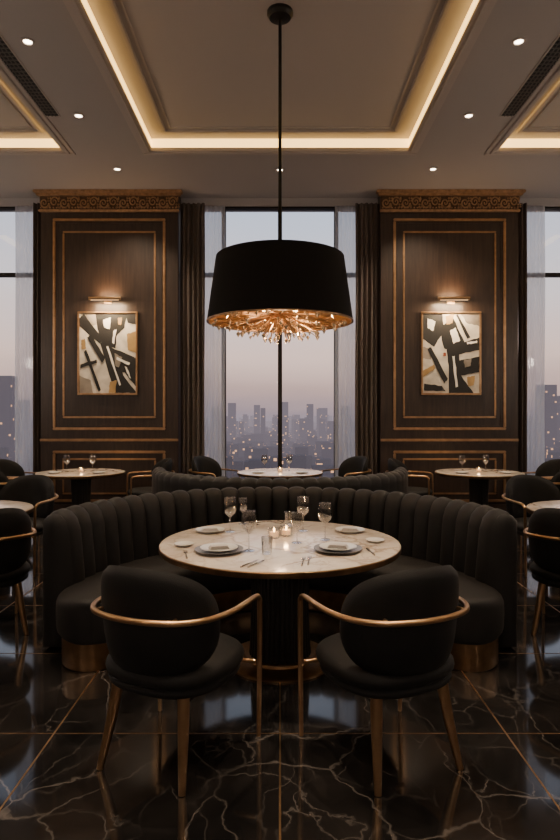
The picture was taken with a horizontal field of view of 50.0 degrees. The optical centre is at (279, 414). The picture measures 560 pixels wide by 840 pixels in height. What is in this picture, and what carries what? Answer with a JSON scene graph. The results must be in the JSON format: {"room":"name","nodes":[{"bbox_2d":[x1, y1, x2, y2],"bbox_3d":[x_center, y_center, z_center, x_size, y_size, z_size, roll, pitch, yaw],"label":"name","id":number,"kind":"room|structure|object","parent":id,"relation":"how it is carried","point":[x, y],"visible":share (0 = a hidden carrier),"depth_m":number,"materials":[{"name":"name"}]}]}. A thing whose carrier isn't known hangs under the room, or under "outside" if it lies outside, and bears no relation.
{"room":"restaurant","nodes":[
{"label":"restaurant","id":0,"kind":"room"},
{"bbox_2d":[33,189,182,510],"bbox_3d":[-2.730,-1.009,9.735,2.360,5.118,0.530,0,0,0],"label":"wall panel","id":1,"kind":"object","parent":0,"point":[123,243],"visible":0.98,"depth_m":9.60,"materials":[{"name":"brown wood"}]},
{"bbox_2d":[33,202,40,474],"bbox_3d":[-3.928,-0.945,9.716,0.147,4.970,0.080,0,0,-21],"label":"curtain","id":2,"kind":"object","parent":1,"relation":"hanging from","point":[36,214],"visible":0.73,"depth_m":9.71,"materials":[{"name":"brown fabric"}]},
{"bbox_2d":[88,297,120,303],"bbox_3d":[-2.750,-1.821,9.492,0.500,0.091,0.215,0,0,0],"label":"picture light","id":3,"kind":"object","parent":1,"relation":"attached to","point":[107,300],"visible":1,"depth_m":9.39,"materials":[{"name":"gold metal"}]},
{"bbox_2d":[77,311,137,394],"bbox_3d":[-2.750,-0.985,9.575,0.960,1.330,0.045,0,0,0],"label":"framed painting","id":4,"kind":"object","parent":1,"relation":"attached to","point":[107,341],"visible":1,"depth_m":9.57,"materials":[{"name":"beige fabric"}]},
{"bbox_2d":[180,203,204,473],"bbox_3d":[-1.417,-0.945,9.722,0.407,4.970,0.094,0,0,0],"label":"curtain","id":5,"kind":"object","parent":1,"relation":"hanging from","point":[192,231],"visible":0.86,"depth_m":9.72,"materials":[{"name":"brown fabric"}]},
{"bbox_2d":[0,534,559,839],"bbox_3d":[0.000,1.649,3.900,13.200,0.201,12.600,0,0,0],"label":"floor","id":6,"kind":"structure","parent":0,"point":[279,783],"depth_m":2.74,"materials":[{"name":"black stone"}]},
{"bbox_2d":[0,472,13,490],"bbox_3d":[-3.535,1.093,7.717,0.684,0.922,0.676,0,0,-43],"label":"dining chair","id":7,"kind":"object","parent":6,"relation":"on","point":[4,479],"visible":0.1,"depth_m":7.44,"materials":[{"name":"black fabric"}]},
{"bbox_2d":[0,500,33,513],"bbox_3d":[-2.720,1.175,5.050,1.200,0.750,1.200,0,0,31],"label":"round dining table","id":8,"kind":"object","parent":6,"relation":"on","point":[28,508],"visible":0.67,"depth_m":5.30,"materials":[{"name":"white stone"}]},
{"bbox_2d":[0,508,36,635],"bbox_3d":[-2.090,1.093,4.262,0.676,0.922,0.684,0,0,-39],"label":"dining chair","id":9,"kind":"object","parent":6,"relation":"on","point":[16,530],"visible":1,"depth_m":4.17,"materials":[{"name":"black fabric"}]},
{"bbox_2d":[0,459,36,480],"bbox_3d":[-3.768,1.093,8.557,0.684,0.922,0.676,0,0,8],"label":"dining chair","id":10,"kind":"object","parent":6,"relation":"on","point":[11,469],"visible":0.21,"depth_m":8.73,"materials":[{"name":"black fabric"}]},
{"bbox_2d":[0,475,58,576],"bbox_3d":[-2.615,1.093,6.098,0.676,0.922,0.684,0,0,6],"label":"dining chair","id":11,"kind":"object","parent":6,"relation":"on","point":[36,490],"visible":0.57,"depth_m":6.25,"materials":[{"name":"black fabric"}]},
{"bbox_2d":[35,468,124,505],"bbox_3d":[-2.790,1.175,8.420,1.238,0.750,1.238,0,0,0],"label":"round dining table","id":12,"kind":"object","parent":6,"relation":"on","point":[81,480],"visible":0.59,"depth_m":8.30,"materials":[{"name":"white stone"}]},
{"bbox_2d":[47,471,61,473],"bbox_3d":[-3.090,0.789,8.220,0.200,0.021,0.200,0,0,0],"label":"plate","id":13,"kind":"object","parent":12,"relation":"on","point":[50,472],"visible":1,"depth_m":8.18,"materials":[{"name":"grey ceramic"}]},
{"bbox_2d":[91,471,105,473],"bbox_3d":[-2.490,0.789,8.220,0.200,0.021,0.200,0,0,0],"label":"plate","id":14,"kind":"object","parent":12,"relation":"on","point":[94,472],"visible":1,"depth_m":8.18,"materials":[{"name":"grey ceramic"}]},
{"bbox_2d":[126,458,174,495],"bbox_3d":[-1.874,1.093,8.736,0.684,0.922,0.676,0,0,-19],"label":"dining chair","id":15,"kind":"object","parent":6,"relation":"on","point":[166,463],"visible":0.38,"depth_m":8.63,"materials":[{"name":"black fabric"}]},
{"bbox_2d":[90,565,261,796],"bbox_3d":[-0.500,1.093,2.736,0.676,0.922,0.684,0,0,25],"label":"dining chair","id":16,"kind":"object","parent":6,"relation":"on","point":[164,639],"visible":1,"depth_m":2.49,"materials":[{"name":"black fabric"}]},
{"bbox_2d":[188,456,240,477],"bbox_3d":[-1.041,1.093,9.126,0.684,0.922,0.676,0,0,33],"label":"dining chair","id":17,"kind":"object","parent":6,"relation":"on","point":[201,465],"visible":0.45,"depth_m":9.30,"materials":[{"name":"black fabric"}]},
{"bbox_2d":[43,486,516,671],"bbox_3d":[0.000,1.090,4.482,3.130,0.919,1.836,0,0,0],"label":"banquette","id":18,"kind":"object","parent":6,"relation":"on","point":[81,541],"visible":0.64,"depth_m":4.36,"materials":[{"name":"grey fabric"}]},
{"bbox_2d":[159,520,400,682],"bbox_3d":[0.000,1.175,3.810,1.510,0.750,1.510,0,0,0],"label":"round dining table","id":19,"kind":"object","parent":6,"relation":"on","point":[280,579],"visible":0.84,"depth_m":3.63,"materials":[{"name":"white stone"}]},
{"bbox_2d":[174,541,193,546],"bbox_3d":[-0.586,0.791,3.664,0.120,0.017,0.120,0,0,0],"label":"plate","id":20,"kind":"object","parent":19,"relation":"on","point":[181,543],"visible":1,"depth_m":3.67,"materials":[{"name":"grey ceramic"}]},
{"bbox_2d":[195,526,224,533],"bbox_3d":[-0.479,0.789,4.103,0.200,0.021,0.200,0,0,0],"label":"plate","id":21,"kind":"object","parent":19,"relation":"on","point":[218,527],"visible":0.8,"depth_m":4.09,"materials":[{"name":"grey ceramic"}]},
{"bbox_2d":[201,527,218,531],"bbox_3d":[-0.479,0.781,4.103,0.120,0.018,0.055,0,0,-11],"label":"folded napkin","id":22,"kind":"object","parent":21,"relation":"on","point":[207,528],"visible":0.93,"depth_m":4.08,"materials":[{"name":"grey fabric"}]},
{"bbox_2d":[194,543,242,554],"bbox_3d":[-0.356,0.784,3.504,0.286,0.031,0.286,0,0,0],"label":"dinner plate","id":23,"kind":"object","parent":19,"relation":"on","point":[234,548],"visible":0.85,"depth_m":3.48,"materials":[{"name":"grey ceramic"}]},
{"bbox_2d":[208,544,229,549],"bbox_3d":[-0.356,0.770,3.504,0.120,0.018,0.055,0,0,-17],"label":"folded napkin","id":24,"kind":"object","parent":23,"relation":"on","point":[222,546],"visible":1,"depth_m":3.49,"materials":[{"name":"grey fabric"}]},
{"bbox_2d":[223,497,236,532],"bbox_3d":[-0.342,0.682,4.103,0.094,0.235,0.094,0,0,0],"label":"wine glass","id":25,"kind":"object","parent":19,"relation":"on","point":[225,512],"visible":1,"depth_m":4.09,"materials":[{"name":"clear glass"}]},
{"bbox_2d":[238,498,247,524],"bbox_3d":[-0.272,0.705,4.404,0.072,0.190,0.072,0,0,19],"label":"wine glass","id":26,"kind":"object","parent":19,"relation":"on","point":[239,498],"visible":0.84,"depth_m":4.39,"materials":[{"name":"clear glass"}]},
{"bbox_2d":[241,510,256,551],"bbox_3d":[-0.182,0.682,3.529,0.094,0.235,0.094,0,0,0],"label":"wine glass","id":27,"kind":"object","parent":19,"relation":"on","point":[245,550],"visible":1,"depth_m":3.52,"materials":[{"name":"clear glass"}]},
{"bbox_2d":[240,559,258,567],"bbox_3d":[-0.162,0.793,3.219,0.017,0.012,0.195,0,0,26],"label":"table knife","id":28,"kind":"object","parent":19,"relation":"on","point":[246,564],"visible":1,"depth_m":3.19,"materials":[{"name":"beige"}]},
{"bbox_2d":[247,560,263,567],"bbox_3d":[-0.124,0.793,3.219,0.017,0.012,0.195,0,0,26],"label":"table knife","id":29,"kind":"object","parent":19,"relation":"on","point":[253,564],"visible":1,"depth_m":3.19,"materials":[{"name":"beige"}]},
{"bbox_2d":[261,535,272,554],"bbox_3d":[-0.075,0.750,3.453,0.068,0.100,0.068,0,0,0],"label":"water glass","id":30,"kind":"object","parent":19,"relation":"on","point":[263,552],"visible":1,"depth_m":3.44,"materials":[{"name":"clear glass"}]},
{"bbox_2d":[268,527,280,538],"bbox_3d":[-0.038,0.767,3.902,0.084,0.065,0.084,0,0,0],"label":"votive candle","id":31,"kind":"object","parent":19,"relation":"on","point":[275,534],"visible":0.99,"depth_m":3.88,"materials":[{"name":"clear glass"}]},
{"bbox_2d":[280,525,292,536],"bbox_3d":[0.042,0.767,3.972,0.084,0.065,0.084,0,0,0],"label":"votive candle","id":32,"kind":"object","parent":19,"relation":"on","point":[285,532],"visible":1,"depth_m":3.95,"materials":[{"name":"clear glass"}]},
{"bbox_2d":[284,512,293,526],"bbox_3d":[0.065,0.750,4.324,0.068,0.100,0.068,0,0,0],"label":"water glass","id":33,"kind":"object","parent":19,"relation":"on","point":[287,525],"visible":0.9,"depth_m":4.32,"materials":[{"name":"clear glass"}]},
{"bbox_2d":[291,513,302,543],"bbox_3d":[0.106,0.705,3.750,0.072,0.190,0.072,0,0,19],"label":"wine glass","id":34,"kind":"object","parent":19,"relation":"on","point":[294,542],"visible":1,"depth_m":3.74,"materials":[{"name":"clear glass"}]},
{"bbox_2d":[296,496,309,531],"bbox_3d":[0.159,0.682,4.138,0.094,0.235,0.094,0,0,0],"label":"wine glass","id":35,"kind":"object","parent":19,"relation":"on","point":[298,511],"visible":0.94,"depth_m":4.12,"materials":[{"name":"clear glass"}]},
{"bbox_2d":[318,502,331,540],"bbox_3d":[0.288,0.682,3.840,0.094,0.235,0.094,0,0,0],"label":"wine glass","id":36,"kind":"object","parent":19,"relation":"on","point":[320,519],"visible":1,"depth_m":3.82,"materials":[{"name":"clear glass"}]},
{"bbox_2d":[314,542,362,553],"bbox_3d":[0.341,0.784,3.529,0.286,0.031,0.286,0,0,0],"label":"dinner plate","id":37,"kind":"object","parent":19,"relation":"on","point":[322,547],"visible":0.88,"depth_m":3.50,"materials":[{"name":"grey ceramic"}]},
{"bbox_2d":[327,543,347,548],"bbox_3d":[0.341,0.770,3.529,0.120,0.018,0.055,0,0,17],"label":"folded napkin","id":38,"kind":"object","parent":37,"relation":"on","point":[332,545],"visible":0.99,"depth_m":3.51,"materials":[{"name":"grey fabric"}]},
{"bbox_2d":[335,526,364,533],"bbox_3d":[0.479,0.789,4.103,0.200,0.021,0.200,0,0,0],"label":"plate","id":39,"kind":"object","parent":19,"relation":"on","point":[341,527],"visible":0.75,"depth_m":4.09,"materials":[{"name":"grey ceramic"}]},
{"bbox_2d":[341,527,358,531],"bbox_3d":[0.479,0.781,4.103,0.120,0.018,0.055,0,0,11],"label":"folded napkin","id":40,"kind":"object","parent":39,"relation":"on","point":[343,528],"visible":0.95,"depth_m":4.08,"materials":[{"name":"grey fabric"}]},
{"bbox_2d":[365,537,384,542],"bbox_3d":[0.598,0.791,3.780,0.120,0.017,0.120,0,0,0],"label":"plate","id":41,"kind":"object","parent":19,"relation":"on","point":[371,539],"visible":1,"depth_m":3.79,"materials":[{"name":"grey ceramic"}]},
{"bbox_2d":[152,467,407,493],"bbox_3d":[0.000,1.107,7.246,3.302,0.886,1.922,0,0,0],"label":"banquette","id":42,"kind":"object","parent":6,"relation":"on","point":[162,480],"visible":0.2,"depth_m":6.58,"materials":[{"name":"grey fabric"}]},
{"bbox_2d":[237,468,322,479],"bbox_3d":[0.000,1.175,8.450,1.200,0.750,1.200,0,0,0],"label":"round dining table","id":43,"kind":"object","parent":6,"relation":"on","point":[272,473],"visible":0.35,"depth_m":8.21,"materials":[{"name":"white stone"}]},
{"bbox_2d":[251,471,264,473],"bbox_3d":[-0.300,0.789,8.250,0.200,0.021,0.200,0,0,0],"label":"plate","id":44,"kind":"object","parent":43,"relation":"on","point":[256,472],"visible":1,"depth_m":8.20,"materials":[{"name":"grey ceramic"}]},
{"bbox_2d":[295,471,308,473],"bbox_3d":[0.300,0.789,8.250,0.200,0.021,0.200,0,0,0],"label":"plate","id":45,"kind":"object","parent":43,"relation":"on","point":[300,472],"visible":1,"depth_m":8.20,"materials":[{"name":"grey ceramic"}]},
{"bbox_2d":[319,456,371,477],"bbox_3d":[1.040,1.093,9.127,0.684,0.922,0.676,0,0,-33],"label":"dining chair","id":46,"kind":"object","parent":6,"relation":"on","point":[356,465],"visible":0.4,"depth_m":9.30,"materials":[{"name":"black fabric"}]},
{"bbox_2d":[298,565,469,796],"bbox_3d":[0.501,1.093,2.736,0.676,0.922,0.684,0,0,-25],"label":"dining chair","id":47,"kind":"object","parent":6,"relation":"on","point":[395,639],"visible":1,"depth_m":2.49,"materials":[{"name":"black fabric"}]},
{"bbox_2d":[385,458,433,495],"bbox_3d":[1.874,1.093,8.736,0.684,0.922,0.676,0,0,19],"label":"dining chair","id":48,"kind":"object","parent":6,"relation":"on","point":[393,463],"visible":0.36,"depth_m":8.63,"materials":[{"name":"black fabric"}]},
{"bbox_2d":[435,468,524,505],"bbox_3d":[2.790,1.175,8.420,1.200,0.750,1.200,0,0,16],"label":"round dining table","id":49,"kind":"object","parent":6,"relation":"on","point":[478,480],"visible":0.51,"depth_m":8.30,"materials":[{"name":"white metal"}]},
{"bbox_2d":[454,471,468,473],"bbox_3d":[2.490,0.789,8.220,0.200,0.021,0.200,0,0,0],"label":"plate","id":50,"kind":"object","parent":49,"relation":"on","point":[458,472],"visible":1,"depth_m":8.18,"materials":[{"name":"grey ceramic"}]},
{"bbox_2d":[498,471,512,473],"bbox_3d":[3.090,0.789,8.220,0.200,0.021,0.200,0,0,0],"label":"plate","id":51,"kind":"object","parent":49,"relation":"on","point":[502,472],"visible":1,"depth_m":8.18,"materials":[{"name":"grey ceramic"}]},
{"bbox_2d":[501,475,559,576],"bbox_3d":[2.615,1.093,6.098,0.676,0.922,0.684,0,0,-6],"label":"dining chair","id":52,"kind":"object","parent":6,"relation":"on","point":[521,490],"visible":0.56,"depth_m":6.25,"materials":[{"name":"black fabric"}]},
{"bbox_2d":[523,508,559,635],"bbox_3d":[2.090,1.093,4.262,0.676,0.922,0.684,0,0,39],"label":"dining chair","id":53,"kind":"object","parent":6,"relation":"on","point":[543,530],"visible":1,"depth_m":4.17,"materials":[{"name":"black fabric"}]},
{"bbox_2d":[523,459,559,480],"bbox_3d":[3.768,1.093,8.557,0.684,0.922,0.676,0,0,-8],"label":"dining chair","id":54,"kind":"object","parent":6,"relation":"on","point":[548,469],"visible":0.16,"depth_m":8.73,"materials":[{"name":"black fabric"}]},
{"bbox_2d":[526,500,559,513],"bbox_3d":[2.720,1.175,5.050,1.200,0.750,1.200,0,0,-43],"label":"round dining table","id":55,"kind":"object","parent":6,"relation":"on","point":[531,508],"visible":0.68,"depth_m":5.30,"materials":[{"name":"white stone"}]},
{"bbox_2d":[546,472,559,490],"bbox_3d":[3.535,1.093,7.717,0.684,0.922,0.676,0,0,43],"label":"dining chair","id":56,"kind":"object","parent":6,"relation":"on","point":[555,479],"visible":0.06,"depth_m":7.44,"materials":[{"name":"black fabric"}]},
{"bbox_2d":[0,0,559,197],"bbox_3d":[0.000,-3.745,3.900,13.200,0.350,12.600,0,0,0],"label":"ceiling","id":57,"kind":"structure","parent":0,"point":[210,63],"depth_m":6.81,"materials":[{"name":"grey paint"}]},
{"bbox_2d":[20,37,35,46],"bbox_3d":[-2.410,-3.564,5.730,0.140,0.012,0.140,0,0,0],"label":"recessed light","id":58,"kind":"object","parent":57,"relation":"in","point":[26,41],"visible":1,"depth_m":5.73,"materials":[{"name":"grey paint"}]},
{"bbox_2d":[0,139,59,147],"bbox_3d":[-4.300,-3.663,4.350,2.796,0.115,7.496,0,0,0],"label":"light strip","id":59,"kind":"object","parent":57,"relation":"attached to","point":[4,143],"depth_m":8.08,"materials":[{"name":"beige"}]},
{"bbox_2d":[0,34,60,116],"bbox_3d":[-2.715,-3.564,6.025,0.194,0.014,2.274,0,0,0],"label":"ceiling vent","id":60,"kind":"object","parent":57,"relation":"in","point":[7,55],"visible":1,"depth_m":6.37,"materials":[{"name":"black metal"}]},
{"bbox_2d":[0,58,75,154],"bbox_3d":[-4.300,-3.638,4.350,3.020,0.205,7.720,0,0,0],"label":"trim","id":61,"kind":"structure","parent":57,"relation":"attached to","point":[6,74],"depth_m":7.42,"materials":[{"name":"grey paint"}]},
{"bbox_2d":[73,113,84,118],"bbox_3d":[-2.400,-3.564,7.150,0.140,0.012,0.140,0,0,0],"label":"recessed light","id":62,"kind":"object","parent":57,"relation":"in","point":[76,115],"visible":1,"depth_m":7.15,"materials":[{"name":"grey paint"}]},
{"bbox_2d":[112,167,121,170],"bbox_3d":[-2.360,-3.564,8.700,0.140,0.012,0.140,0,0,0],"label":"recessed light","id":63,"kind":"object","parent":57,"relation":"in","point":[113,168],"visible":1,"depth_m":8.69,"materials":[{"name":"grey paint"}]},
{"bbox_2d":[206,3,353,344],"bbox_3d":[0.000,-2.191,5.550,1.352,3.075,1.352,0,0,0],"label":"pendant lamp","id":64,"kind":"object","parent":57,"relation":"hanging from","point":[289,287],"visible":1,"depth_m":5.07,"materials":[{"name":"black fabric"}]},
{"bbox_2d":[63,0,496,154],"bbox_3d":[0.000,-3.638,4.350,3.730,0.205,7.720,0,0,0],"label":"trim","id":65,"kind":"structure","parent":57,"relation":"attached to","point":[76,9],"depth_m":6.94,"materials":[{"name":"grey paint"}]},
{"bbox_2d":[81,0,478,147],"bbox_3d":[0.000,-3.663,4.350,3.506,0.115,7.496,0,0,0],"label":"light strip","id":66,"kind":"object","parent":57,"relation":"attached to","point":[155,143],"visible":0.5,"depth_m":8.08,"materials":[{"name":"beige"}]},
{"bbox_2d":[428,167,437,170],"bbox_3d":[2.220,-3.564,8.700,0.140,0.012,0.140,0,0,0],"label":"recessed light","id":67,"kind":"object","parent":57,"relation":"in","point":[430,168],"visible":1,"depth_m":8.70,"materials":[{"name":"grey paint"}]},
{"bbox_2d":[463,113,474,118],"bbox_3d":[2.250,-3.564,7.150,0.140,0.012,0.140,0,0,0],"label":"recessed light","id":68,"kind":"object","parent":57,"relation":"in","point":[467,115],"visible":1,"depth_m":7.15,"materials":[{"name":"grey paint"}]},
{"bbox_2d":[511,37,526,45],"bbox_3d":[2.280,-3.564,5.730,0.140,0.012,0.140,0,0,0],"label":"recessed light","id":69,"kind":"object","parent":57,"relation":"in","point":[518,41],"visible":1,"depth_m":5.73,"materials":[{"name":"grey paint"}]},
{"bbox_2d":[484,58,559,154],"bbox_3d":[4.300,-3.638,4.350,3.020,0.205,7.720,0,0,0],"label":"trim","id":70,"kind":"structure","parent":57,"relation":"attached to","point":[553,74],"depth_m":7.42,"materials":[{"name":"grey paint"}]},
{"bbox_2d":[499,34,559,116],"bbox_3d":[2.715,-3.564,6.025,0.194,0.014,2.274,0,0,0],"label":"ceiling vent","id":71,"kind":"object","parent":57,"relation":"in","point":[552,55],"visible":1,"depth_m":6.36,"materials":[{"name":"black metal"}]},
{"bbox_2d":[500,139,559,147],"bbox_3d":[4.300,-3.663,4.350,2.796,0.115,7.496,0,0,0],"label":"light strip","id":72,"kind":"object","parent":57,"relation":"attached to","point":[509,143],"depth_m":8.08,"materials":[{"name":"beige plastic"}]},
{"bbox_2d":[0,198,559,211],"bbox_3d":[0.000,-1.010,10.020,12.800,5.120,0.300,0,0,0],"label":"wall","id":73,"kind":"structure","parent":0,"point":[4,202],"depth_m":9.87,"materials":[{"name":"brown paint"}]},
{"bbox_2d":[0,207,14,277],"bbox_3d":[-4.870,-1.005,9.955,2.060,4.870,0.110,0,0,0],"label":"window","id":74,"kind":"structure","parent":73,"relation":"in","point":[2,275],"depth_m":9.91,"materials":[{"name":"brown metal"}]},
{"bbox_2d":[15,206,32,474],"bbox_3d":[-4.150,-0.940,9.831,0.392,4.960,0.047,0,0,0],"label":"sheer curtain","id":75,"kind":"object","parent":73,"relation":"hanging from","point":[23,214],"visible":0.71,"depth_m":9.83,"materials":[{"name":"white fabric"}]},
{"bbox_2d":[204,206,224,475],"bbox_3d":[-1.075,-0.940,9.831,0.362,4.960,0.047,0,0,0],"label":"sheer curtain","id":76,"kind":"object","parent":73,"relation":"hanging from","point":[214,360],"visible":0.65,"depth_m":9.83,"materials":[{"name":"white fabric"}]},
{"bbox_2d":[225,207,334,476],"bbox_3d":[0.000,-1.005,9.955,3.240,4.870,0.110,0,0,0],"label":"window","id":77,"kind":"structure","parent":73,"relation":"in","point":[226,208],"depth_m":9.90,"materials":[{"name":"brown metal"}]},
{"bbox_2d":[335,206,355,475],"bbox_3d":[1.075,-0.940,9.831,0.362,4.960,0.047,0,0,0],"label":"sheer curtain","id":78,"kind":"object","parent":73,"relation":"hanging from","point":[345,239],"visible":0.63,"depth_m":9.83,"materials":[{"name":"white fabric"}]},
{"bbox_2d":[527,206,544,474],"bbox_3d":[4.150,-0.940,9.831,0.392,4.960,0.047,0,0,0],"label":"sheer curtain","id":79,"kind":"object","parent":73,"relation":"hanging from","point":[535,214],"visible":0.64,"depth_m":9.83,"materials":[{"name":"white fabric"}]},
{"bbox_2d":[545,207,559,277],"bbox_3d":[4.870,-1.005,9.955,2.060,4.870,0.110,0,0,0],"label":"window","id":80,"kind":"structure","parent":73,"relation":"in","point":[547,275],"depth_m":9.91,"materials":[{"name":"brown metal"}]},
{"bbox_2d":[376,189,525,510],"bbox_3d":[2.710,-1.009,9.735,2.360,5.118,0.530,0,0,0],"label":"wall panel","id":81,"kind":"object","parent":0,"point":[434,243],"visible":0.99,"depth_m":9.60,"materials":[{"name":"brown wood"}]},
{"bbox_2d":[355,203,378,473],"bbox_3d":[1.417,-0.945,9.722,0.407,4.970,0.094,0,0,0],"label":"curtain","id":82,"kind":"object","parent":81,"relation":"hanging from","point":[366,215],"visible":0.87,"depth_m":9.72,"materials":[{"name":"brown fabric"}]},
{"bbox_2d":[421,311,480,394],"bbox_3d":[2.730,-0.985,9.575,0.960,1.330,0.045,0,0,0],"label":"framed painting","id":83,"kind":"object","parent":81,"relation":"attached to","point":[450,340],"visible":1,"depth_m":9.57,"materials":[{"name":"beige fabric"}]},
{"bbox_2d":[438,297,469,303],"bbox_3d":[2.730,-1.821,9.492,0.500,0.091,0.215,0,0,0],"label":"picture light","id":84,"kind":"object","parent":81,"relation":"attached to","point":[450,300],"visible":1,"depth_m":9.39,"materials":[{"name":"gold metal"}]},
{"bbox_2d":[518,203,526,474],"bbox_3d":[3.929,-0.945,9.714,0.147,4.970,0.079,0,0,12],"label":"curtain","id":85,"kind":"object","parent":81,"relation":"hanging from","point":[522,215],"visible":0.84,"depth_m":9.72,"materials":[{"name":"brown fabric"}]},
{"label":"outside","id":86,"kind":"structure","parent":0,"visible":0},
{"label":"ground","id":87,"kind":"structure","parent":86,"visible":0},
{"bbox_2d":[0,376,559,478],"bbox_3d":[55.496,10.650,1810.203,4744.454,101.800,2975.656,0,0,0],"label":"city skyline","id":88,"kind":"object","parent":87,"relation":"on","point":[310,445],"visible":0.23,"depth_m":710.96}
]}

